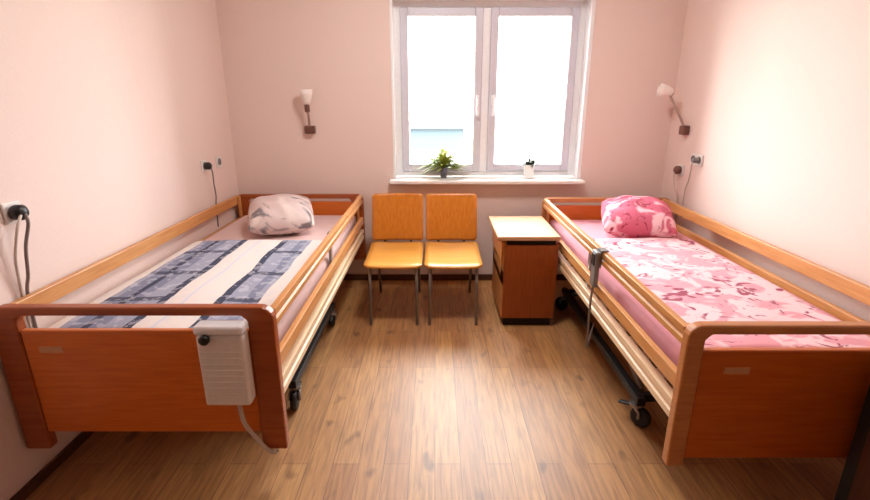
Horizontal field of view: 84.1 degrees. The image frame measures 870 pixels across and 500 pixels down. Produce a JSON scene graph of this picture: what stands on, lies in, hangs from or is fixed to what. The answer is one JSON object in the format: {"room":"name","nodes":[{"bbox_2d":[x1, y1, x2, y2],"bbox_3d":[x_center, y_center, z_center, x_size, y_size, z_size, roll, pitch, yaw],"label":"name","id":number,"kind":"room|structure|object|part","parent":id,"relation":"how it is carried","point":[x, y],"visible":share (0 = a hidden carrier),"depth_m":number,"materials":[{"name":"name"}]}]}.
{"room":"hospital room","nodes":[
{"label":"hospital room","id":0,"kind":"room"},
{"bbox_2d":[0,0,238,499],"bbox_3d":[-1.695,-0.258,1.250,0.150,2.750,5.340,0,17,0],"label":"wall","id":1,"kind":"structure","parent":0,"point":[111,110],"depth_m":2.31,"materials":[{"name":"pink paint"}]},
{"bbox_2d":[0,200,22,224],"bbox_3d":[-1.612,-0.143,1.841,0.015,0.080,0.080,0,17,0],"label":"wall socket","id":2,"kind":"object","parent":1,"relation":"attached to","point":[4,207],"visible":0.54,"depth_m":1.81,"materials":[{"name":"white plastic"}]},
{"bbox_2d":[9,205,37,327],"bbox_3d":[-1.584,0.131,1.902,0.070,0.620,0.105,0,17,0],"label":"power cord","id":3,"kind":"object","parent":2,"relation":"attached to","point":[16,212],"visible":0.85,"depth_m":1.84,"materials":[{"name":"black plastic"}]},
{"bbox_2d":[9,431,94,499],"bbox_3d":[-1.614,1.033,1.644,0.012,0.050,5.326,0,17,0],"label":"baseboard","id":4,"kind":"structure","parent":1,"relation":"attached to","point":[62,456],"depth_m":2.02,"materials":[{"name":"brown wood"}]},
{"bbox_2d":[200,160,207,171],"bbox_3d":[-1.612,-0.587,3.368,0.015,0.080,0.080,0,17,0],"label":"wall socket","id":5,"kind":"object","parent":1,"relation":"attached to","point":[202,162],"visible":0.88,"depth_m":3.34,"materials":[{"name":"white plastic"}]},
{"bbox_2d":[204,162,218,226],"bbox_3d":[-1.587,-0.391,3.467,0.048,0.486,0.126,-2,17,-7],"label":"power cord","id":6,"kind":"object","parent":5,"relation":"attached to","point":[207,165],"visible":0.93,"depth_m":3.40,"materials":[{"name":"black plastic"}]},
{"bbox_2d":[215,156,221,167],"bbox_3d":[-1.612,-0.658,3.597,0.015,0.080,0.080,0,17,0],"label":"wall socket","id":7,"kind":"object","parent":1,"relation":"attached to","point":[218,158],"visible":1,"depth_m":3.58,"materials":[{"name":"white plastic"}]},
{"bbox_2d":[26,280,846,499],"bbox_3d":[0.122,1.092,1.707,3.785,0.100,5.710,0,17,0],"label":"floor","id":8,"kind":"structure","parent":0,"point":[394,407],"depth_m":2.26,"materials":[{"name":"laminate"}]},
{"bbox_2d":[0,194,365,448],"bbox_3d":[-1.091,0.244,2.927,1.023,0.795,2.295,0,17,0],"label":"hospital bed","id":9,"kind":"object","parent":8,"relation":"on","point":[59,379],"visible":0.82,"depth_m":1.83,"materials":[{"name":"red wood"}]},
{"bbox_3d":[-1.586,-0.082,2.826,0.026,0.067,2.211,0,17,0],"label":"rail","id":10,"kind":"part","parent":9,"relation":"part of","materials":[{"name":"brown wood"}]},
{"bbox_3d":[-1.091,0.497,1.826,0.833,0.435,0.026,0,17,0],"label":"panel","id":11,"kind":"part","parent":9,"relation":"part of","materials":[{"name":"brown wood"}]},
{"bbox_3d":[-1.091,0.488,1.823,1.023,0.605,0.042,0,17,0],"label":"footboard","id":12,"kind":"part","parent":9,"relation":"part of","materials":[{"name":"red wood"}]},
{"bbox_3d":[-1.586,0.086,2.878,0.026,0.055,2.211,0,17,0],"label":"rail","id":13,"kind":"part","parent":9,"relation":"part of","materials":[{"name":"brown wood"}]},
{"bbox_2d":[193,320,278,454],"bbox_3d":[-0.726,0.533,1.775,0.231,0.576,0.098,0,17,0],"label":"control box","id":14,"kind":"object","parent":9,"relation":"attached to","point":[223,347],"visible":1,"depth_m":1.71,"materials":[{"name":"white plastic"}]},
{"bbox_3d":[-0.800,0.314,1.667,0.036,0.036,0.020,0,17,0],"label":"knob","id":15,"kind":"part","parent":14,"relation":"part of","materials":[{"name":"black plastic"}]},
{"bbox_3d":[-0.755,0.274,1.699,0.174,0.036,0.066,0,17,0],"label":"lid","id":16,"kind":"part","parent":14,"relation":"part of","materials":[{"name":"plastic"}]},
{"bbox_3d":[-1.564,-0.267,3.895,0.016,0.335,0.036,0,17,0],"label":"rail post","id":17,"kind":"part","parent":9,"relation":"part of","materials":[{"name":"brown wood"}]},
{"bbox_2d":[204,215,355,343],"bbox_3d":[-1.091,0.106,2.884,0.913,0.145,2.185,0,17,0],"label":"mattress","id":18,"kind":"object","parent":9,"relation":"on","point":[238,230],"visible":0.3,"depth_m":3.25,"materials":[{"name":"fabric"}]},
{"bbox_2d":[47,240,321,327],"bbox_3d":[-1.091,0.138,2.439,0.873,0.056,1.285,0,17,0],"label":"quilt","id":19,"kind":"object","parent":18,"relation":"on","point":[218,271],"visible":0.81,"depth_m":2.35,"materials":[{"name":"fabric"}]},
{"bbox_2d":[248,194,313,234],"bbox_3d":[-1.085,-0.255,3.398,0.442,0.237,0.471,-6,18,-17],"label":"pillow","id":20,"kind":"object","parent":18,"relation":"on","point":[278,214],"visible":1,"depth_m":3.25,"materials":[{"name":"white fabric"}]},
{"bbox_3d":[-1.091,-0.179,3.975,0.833,0.450,0.026,0,17,0],"label":"panel","id":21,"kind":"part","parent":9,"relation":"part of","materials":[{"name":"brown wood"}]},
{"bbox_3d":[-1.091,-0.186,3.973,1.023,0.555,0.042,0,17,0],"label":"headboard","id":22,"kind":"part","parent":9,"relation":"part of","materials":[{"name":"red wood"}]},
{"bbox_3d":[-0.597,-0.082,2.826,0.026,0.067,2.211,0,17,0],"label":"rail","id":23,"kind":"part","parent":9,"relation":"part of","materials":[{"name":"brown wood"}]},
{"bbox_3d":[-0.597,0.086,2.878,0.026,0.055,2.211,0,17,0],"label":"rail","id":24,"kind":"part","parent":9,"relation":"part of","materials":[{"name":"brown wood"}]},
{"bbox_3d":[-0.619,0.053,2.868,0.016,0.335,0.036,0,17,0],"label":"rail post","id":25,"kind":"part","parent":9,"relation":"part of","materials":[{"name":"grey metal"}]},
{"bbox_3d":[-0.619,-0.267,3.895,0.016,0.335,0.036,0,17,0],"label":"rail post","id":26,"kind":"part","parent":9,"relation":"part of","materials":[{"name":"brown wood"}]},
{"bbox_2d":[364,193,423,324],"bbox_3d":[-0.285,0.045,3.533,0.395,0.821,0.622,0,17,0],"label":"chair","id":27,"kind":"object","parent":8,"relation":"on","point":[395,216],"visible":1,"depth_m":3.69,"materials":[{"name":"brown wood"}]},
{"bbox_3d":[-0.445,0.321,3.318,0.022,0.416,0.047,3,17,9],"label":"leg","id":28,"kind":"part","parent":27,"relation":"part of","materials":[{"name":"silver metal"}]},
{"bbox_3d":[-0.443,0.153,3.826,0.021,0.440,0.126,0,17,0],"label":"leg","id":29,"kind":"part","parent":27,"relation":"part of","materials":[{"name":"silver metal"}]},
{"bbox_3d":[-0.285,0.032,3.457,0.395,0.058,0.482,0,17,0],"label":"seat","id":30,"kind":"part","parent":27,"relation":"part of","materials":[{"name":"yellow wood"}]},
{"bbox_3d":[-0.285,-0.254,3.700,0.394,0.350,0.121,0,17,0],"label":"backrest","id":31,"kind":"part","parent":27,"relation":"part of","materials":[{"name":"orange wood"}]},
{"bbox_3d":[-0.125,0.321,3.318,0.022,0.416,0.047,-3,17,-9],"label":"leg","id":32,"kind":"part","parent":27,"relation":"part of","materials":[{"name":"silver metal"}]},
{"bbox_3d":[-0.127,0.153,3.826,0.021,0.440,0.126,0,17,0],"label":"leg","id":33,"kind":"part","parent":27,"relation":"part of","materials":[{"name":"silver metal"}]},
{"bbox_2d":[424,193,482,324],"bbox_3d":[0.125,0.045,3.533,0.395,0.821,0.622,0,17,0],"label":"chair","id":34,"kind":"object","parent":8,"relation":"on","point":[449,216],"visible":1,"depth_m":3.69,"materials":[{"name":"brown wood"}]},
{"bbox_3d":[-0.035,0.321,3.318,0.025,0.416,0.047,0,17,0],"label":"leg","id":35,"kind":"part","parent":34,"relation":"part of","materials":[{"name":"silver metal"}]},
{"bbox_3d":[0.125,-0.254,3.700,0.394,0.350,0.121,0,17,0],"label":"backrest","id":36,"kind":"part","parent":34,"relation":"part of","materials":[{"name":"orange wood"}]},
{"bbox_3d":[0.125,0.032,3.457,0.395,0.058,0.482,0,17,0],"label":"seat","id":37,"kind":"part","parent":34,"relation":"part of","materials":[{"name":"yellow wood"}]},
{"bbox_3d":[0.283,0.153,3.826,0.021,0.440,0.126,0,17,0],"label":"leg","id":38,"kind":"part","parent":34,"relation":"part of","materials":[{"name":"silver metal"}]},
{"bbox_3d":[0.285,0.321,3.318,0.022,0.416,0.047,-3,17,-9],"label":"leg","id":39,"kind":"part","parent":34,"relation":"part of","materials":[{"name":"silver metal"}]},
{"bbox_2d":[488,216,560,324],"bbox_3d":[0.616,0.137,3.514,0.412,0.650,0.592,0,17,0],"label":"nightstand","id":40,"kind":"object","parent":8,"relation":"on","point":[525,248],"visible":1,"depth_m":3.26,"materials":[{"name":"brown wood"}]},
{"bbox_3d":[0.464,0.129,3.522,0.018,0.540,0.550,0,17,0],"label":"panel","id":41,"kind":"part","parent":40,"relation":"part of","materials":[{"name":"brown wood"}]},
{"bbox_3d":[0.636,0.217,3.251,0.355,0.523,0.019,0,17,0],"label":"door","id":42,"kind":"part","parent":40,"relation":"part of","materials":[{"name":"brown wood"}]},
{"bbox_3d":[0.636,0.122,3.526,0.327,0.552,0.540,0,17,0],"label":"panel","id":43,"kind":"part","parent":40,"relation":"part of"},
{"bbox_2d":[541,197,869,465],"bbox_3d":[1.335,0.288,2.784,1.000,0.795,2.285,0,17,0],"label":"hospital bed","id":44,"kind":"object","parent":8,"relation":"on","point":[721,402],"visible":0.67,"depth_m":1.71,"materials":[{"name":"brown wood"}]},
{"bbox_3d":[0.874,-0.221,3.747,0.016,0.335,0.036,0,17,0],"label":"rail post","id":45,"kind":"part","parent":44,"relation":"part of","materials":[{"name":"brown wood"}]},
{"bbox_3d":[1.335,-0.133,3.827,0.880,0.450,0.026,0,17,0],"label":"panel","id":46,"kind":"part","parent":44,"relation":"part of","materials":[{"name":"brown wood"}]},
{"bbox_3d":[0.874,0.097,2.724,0.016,0.335,0.036,0,17,0],"label":"rail post","id":47,"kind":"part","parent":44,"relation":"part of","materials":[{"name":"grey metal"}]},
{"bbox_2d":[585,248,608,347],"bbox_3d":[0.869,0.254,2.642,0.079,0.619,0.342,4,18,14],"label":"bed remote control","id":48,"kind":"object","parent":44,"relation":"attached to","point":[596,259],"visible":1,"depth_m":2.45,"materials":[{"name":"grey plastic"}]},
{"bbox_3d":[0.873,0.343,2.685,0.025,0.424,0.317,8,19,23],"label":"cord","id":49,"kind":"part","parent":48,"relation":"part of","materials":[{"name":"grey plastic"}]},
{"bbox_3d":[1.335,-0.140,3.825,1.000,0.555,0.042,0,17,0],"label":"headboard","id":50,"kind":"part","parent":44,"relation":"part of","materials":[{"name":"brown wood"}]},
{"bbox_3d":[0.852,-0.037,2.683,0.026,0.067,2.201,0,17,0],"label":"rail","id":51,"kind":"part","parent":44,"relation":"part of","materials":[{"name":"brown wood"}]},
{"bbox_3d":[0.852,0.131,2.735,0.026,0.055,2.201,0,17,0],"label":"rail","id":52,"kind":"part","parent":44,"relation":"part of","materials":[{"name":"brown wood"}]},
{"bbox_3d":[1.005,0.458,2.593,0.032,0.312,0.613,0,17,0],"label":"lift arm","id":53,"kind":"part","parent":44,"relation":"part of","materials":[{"name":"metal"}]},
{"bbox_2d":[550,220,869,366],"bbox_3d":[1.312,0.151,2.741,0.843,0.145,2.175,0,17,0],"label":"mattress","id":54,"kind":"object","parent":44,"relation":"on","point":[654,329],"visible":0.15,"depth_m":2.36,"materials":[{"name":"pink fabric"}]},
{"bbox_2d":[601,195,676,237],"bbox_3d":[1.375,-0.223,3.282,0.462,0.246,0.471,5,18,14],"label":"pillow","id":55,"kind":"object","parent":54,"relation":"on","point":[625,216],"visible":0.94,"depth_m":3.13,"materials":[{"name":"pink fabric"}]},
{"bbox_2d":[594,238,869,347],"bbox_3d":[1.295,0.153,2.394,0.710,0.054,1.480,0,17,0],"label":"quilt","id":56,"kind":"object","parent":54,"relation":"on","point":[698,284],"visible":0.76,"depth_m":2.21,"materials":[{"name":"pink fabric"}]},
{"bbox_3d":[1.768,-0.037,2.683,0.026,0.067,2.201,0,17,0],"label":"rail","id":57,"kind":"part","parent":44,"relation":"part of","materials":[{"name":"brown wood"}]},
{"bbox_3d":[1.335,0.509,1.678,1.000,0.560,0.042,0,17,0],"label":"footboard","id":58,"kind":"part","parent":44,"relation":"part of","materials":[{"name":"brown wood"}]},
{"bbox_3d":[1.768,0.093,2.723,0.026,0.055,2.201,0,17,0],"label":"rail","id":59,"kind":"part","parent":44,"relation":"part of","materials":[{"name":"brown wood"}]},
{"bbox_3d":[1.335,0.540,1.688,0.880,0.435,0.026,0,17,0],"label":"panel","id":60,"kind":"part","parent":44,"relation":"part of","materials":[{"name":"brown wood"}]},
{"bbox_2d":[834,384,869,499],"bbox_3d":[1.629,0.757,1.436,0.413,0.700,0.494,0,17,0],"label":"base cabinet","id":61,"kind":"object","parent":8,"relation":"on","point":[854,484],"visible":1,"depth_m":1.62,"materials":[{"name":"brown wood"}]},
{"bbox_3d":[1.440,0.747,1.421,0.020,0.630,0.410,0,17,0],"label":"panel","id":62,"kind":"part","parent":61,"relation":"part of","materials":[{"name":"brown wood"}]},
{"bbox_2d":[215,0,687,273],"bbox_3d":[0.122,-1.084,3.904,3.785,2.750,0.220,0,17,0],"label":"wall","id":63,"kind":"structure","parent":0,"point":[339,50],"depth_m":3.78,"materials":[{"name":"pink paint"}]},
{"bbox_2d":[299,89,315,133],"bbox_3d":[-0.980,-1.066,3.721,0.099,0.330,0.139,0,17,0],"label":"wall lamp","id":64,"kind":"object","parent":63,"relation":"attached to","point":[306,94],"visible":1,"depth_m":3.67,"materials":[{"name":"white glass"}]},
{"bbox_3d":[-0.980,-1.165,3.670,0.099,0.110,0.099,0,17,0],"label":"lamp shade","id":65,"kind":"part","parent":64,"relation":"part of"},
{"bbox_3d":[-0.981,-1.020,3.741,0.023,0.121,0.068,-2,17,-5],"label":"arm","id":66,"kind":"part","parent":64,"relation":"part of"},
{"bbox_2d":[343,274,566,279],"bbox_3d":[0.122,0.237,4.193,3.485,0.055,0.014,0,17,0],"label":"baseboard","id":67,"kind":"structure","parent":63,"relation":"attached to","point":[347,276],"depth_m":4.19,"materials":[{"name":"brown wood"}]},
{"bbox_2d":[389,1,586,183],"bbox_3d":[0.417,-1.223,3.796,1.565,1.370,0.305,0,17,0],"label":"window","id":68,"kind":"structure","parent":63,"relation":"in","point":[482,169],"depth_m":3.85,"materials":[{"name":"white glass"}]},
{"bbox_3d":[0.051,-1.264,3.884,0.642,1.245,0.063,0,17,0],"label":"sash","id":69,"kind":"part","parent":68,"relation":"part of","materials":[{"name":"white plastic"}]},
{"bbox_2d":[418,147,468,177],"bbox_3d":[0.078,-0.713,3.954,0.374,0.241,0.338,13,22,36],"label":"potted plant","id":70,"kind":"object","parent":68,"relation":"on","point":[441,160],"visible":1,"depth_m":3.94,"materials":[{"name":"green plant"}]},
{"bbox_3d":[0.342,-1.158,3.856,0.028,0.160,0.052,0,17,0],"label":"handle","id":71,"kind":"part","parent":68,"relation":"part of","materials":[{"name":"white plastic"}]},
{"bbox_3d":[0.417,-0.573,3.961,1.565,0.030,0.235,0,17,0],"label":"sill","id":72,"kind":"part","parent":68,"relation":"part of","materials":[{"name":"white plastic"}]},
{"bbox_3d":[0.462,-1.158,3.856,0.028,0.160,0.052,0,17,0],"label":"handle","id":73,"kind":"part","parent":68,"relation":"part of","materials":[{"name":"white plastic"}]},
{"bbox_2d":[520,158,536,177],"bbox_3d":[0.766,-0.670,3.951,0.179,0.160,0.141,0,17,0],"label":"potted plant","id":74,"kind":"object","parent":68,"relation":"on","point":[529,165],"visible":1,"depth_m":3.95,"materials":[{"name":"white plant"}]},
{"bbox_3d":[0.775,-0.651,3.976,0.096,0.110,0.096,0,17,0],"label":"pot","id":75,"kind":"part","parent":74,"relation":"part of","materials":[{"name":"white ceramic"}]},
{"bbox_3d":[0.771,-1.264,3.884,0.678,1.245,0.063,0,17,0],"label":"sash","id":76,"kind":"part","parent":68,"relation":"part of","materials":[{"name":"white plastic"}]},
{"bbox_2d":[389,0,595,178],"bbox_3d":[0.425,-1.247,3.803,1.524,1.352,0.136,0,17,0],"label":"trim","id":77,"kind":"structure","parent":63,"relation":"attached to","point":[591,4],"depth_m":3.74,"materials":[{"name":"white paint"}]},
{"bbox_2d":[660,0,869,320],"bbox_3d":[1.940,-0.258,1.250,0.150,2.750,5.340,0,17,0],"label":"wall","id":78,"kind":"structure","parent":0,"point":[773,95],"depth_m":2.60,"materials":[{"name":"pink paint"}]},
{"bbox_2d":[656,83,689,134],"bbox_3d":[1.754,-1.040,3.551,0.253,0.365,0.094,6,18,19],"label":"wall lamp","id":79,"kind":"object","parent":78,"relation":"attached to","point":[663,90],"visible":1,"depth_m":3.53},
{"bbox_3d":[1.689,-1.179,3.546,0.118,0.095,0.096,0,17,0],"label":"lamp shade","id":80,"kind":"part","parent":79,"relation":"part of","materials":[{"name":"plastic"}]},
{"bbox_3d":[1.775,-1.026,3.545,0.131,0.224,0.018,10,20,29],"label":"arm","id":81,"kind":"part","parent":79,"relation":"part of"},
{"bbox_2d":[678,164,684,175],"bbox_3d":[1.857,-0.605,3.645,0.015,0.080,0.080,0,17,0],"label":"wall socket","id":82,"kind":"object","parent":78,"relation":"attached to","point":[682,166],"visible":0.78,"depth_m":3.62,"materials":[{"name":"white plastic"}]},
{"bbox_2d":[673,166,680,221],"bbox_3d":[1.831,-0.428,3.690,0.050,0.425,0.081,-4,18,-11],"label":"power cord","id":83,"kind":"object","parent":82,"relation":"attached to","point":[677,169],"visible":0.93,"depth_m":3.65,"materials":[{"name":"grey plastic"}]},
{"bbox_2d":[690,153,703,166],"bbox_3d":[1.857,-0.641,3.424,0.015,0.080,0.160,0,17,0],"label":"wall socket","id":84,"kind":"object","parent":78,"relation":"attached to","point":[693,155],"visible":0.8,"depth_m":3.40,"materials":[{"name":"white plastic"}]},
{"bbox_2d":[680,158,699,217],"bbox_3d":[1.833,-0.444,3.505,0.046,0.466,0.158,2,17,5],"label":"power cord","id":85,"kind":"object","parent":84,"relation":"attached to","point":[694,160],"visible":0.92,"depth_m":3.43,"materials":[{"name":"grey plastic"}]},
{"label":"outside","id":86,"kind":"structure","parent":0,"visible":0},
{"bbox_2d":[410,120,561,163],"bbox_3d":[0.000,-7.354,31.539,60.000,0.100,55.400,0,17,0],"label":"yard","id":87,"kind":"structure","parent":86,"point":[516,141],"depth_m":26.69,"materials":[{"name":"white"}]},
{"bbox_2d":[410,121,467,148],"bbox_3d":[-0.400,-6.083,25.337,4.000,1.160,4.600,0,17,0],"label":"house","id":88,"kind":"structure","parent":87,"relation":"on","point":[423,134],"depth_m":23.45,"materials":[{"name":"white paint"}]}
]}

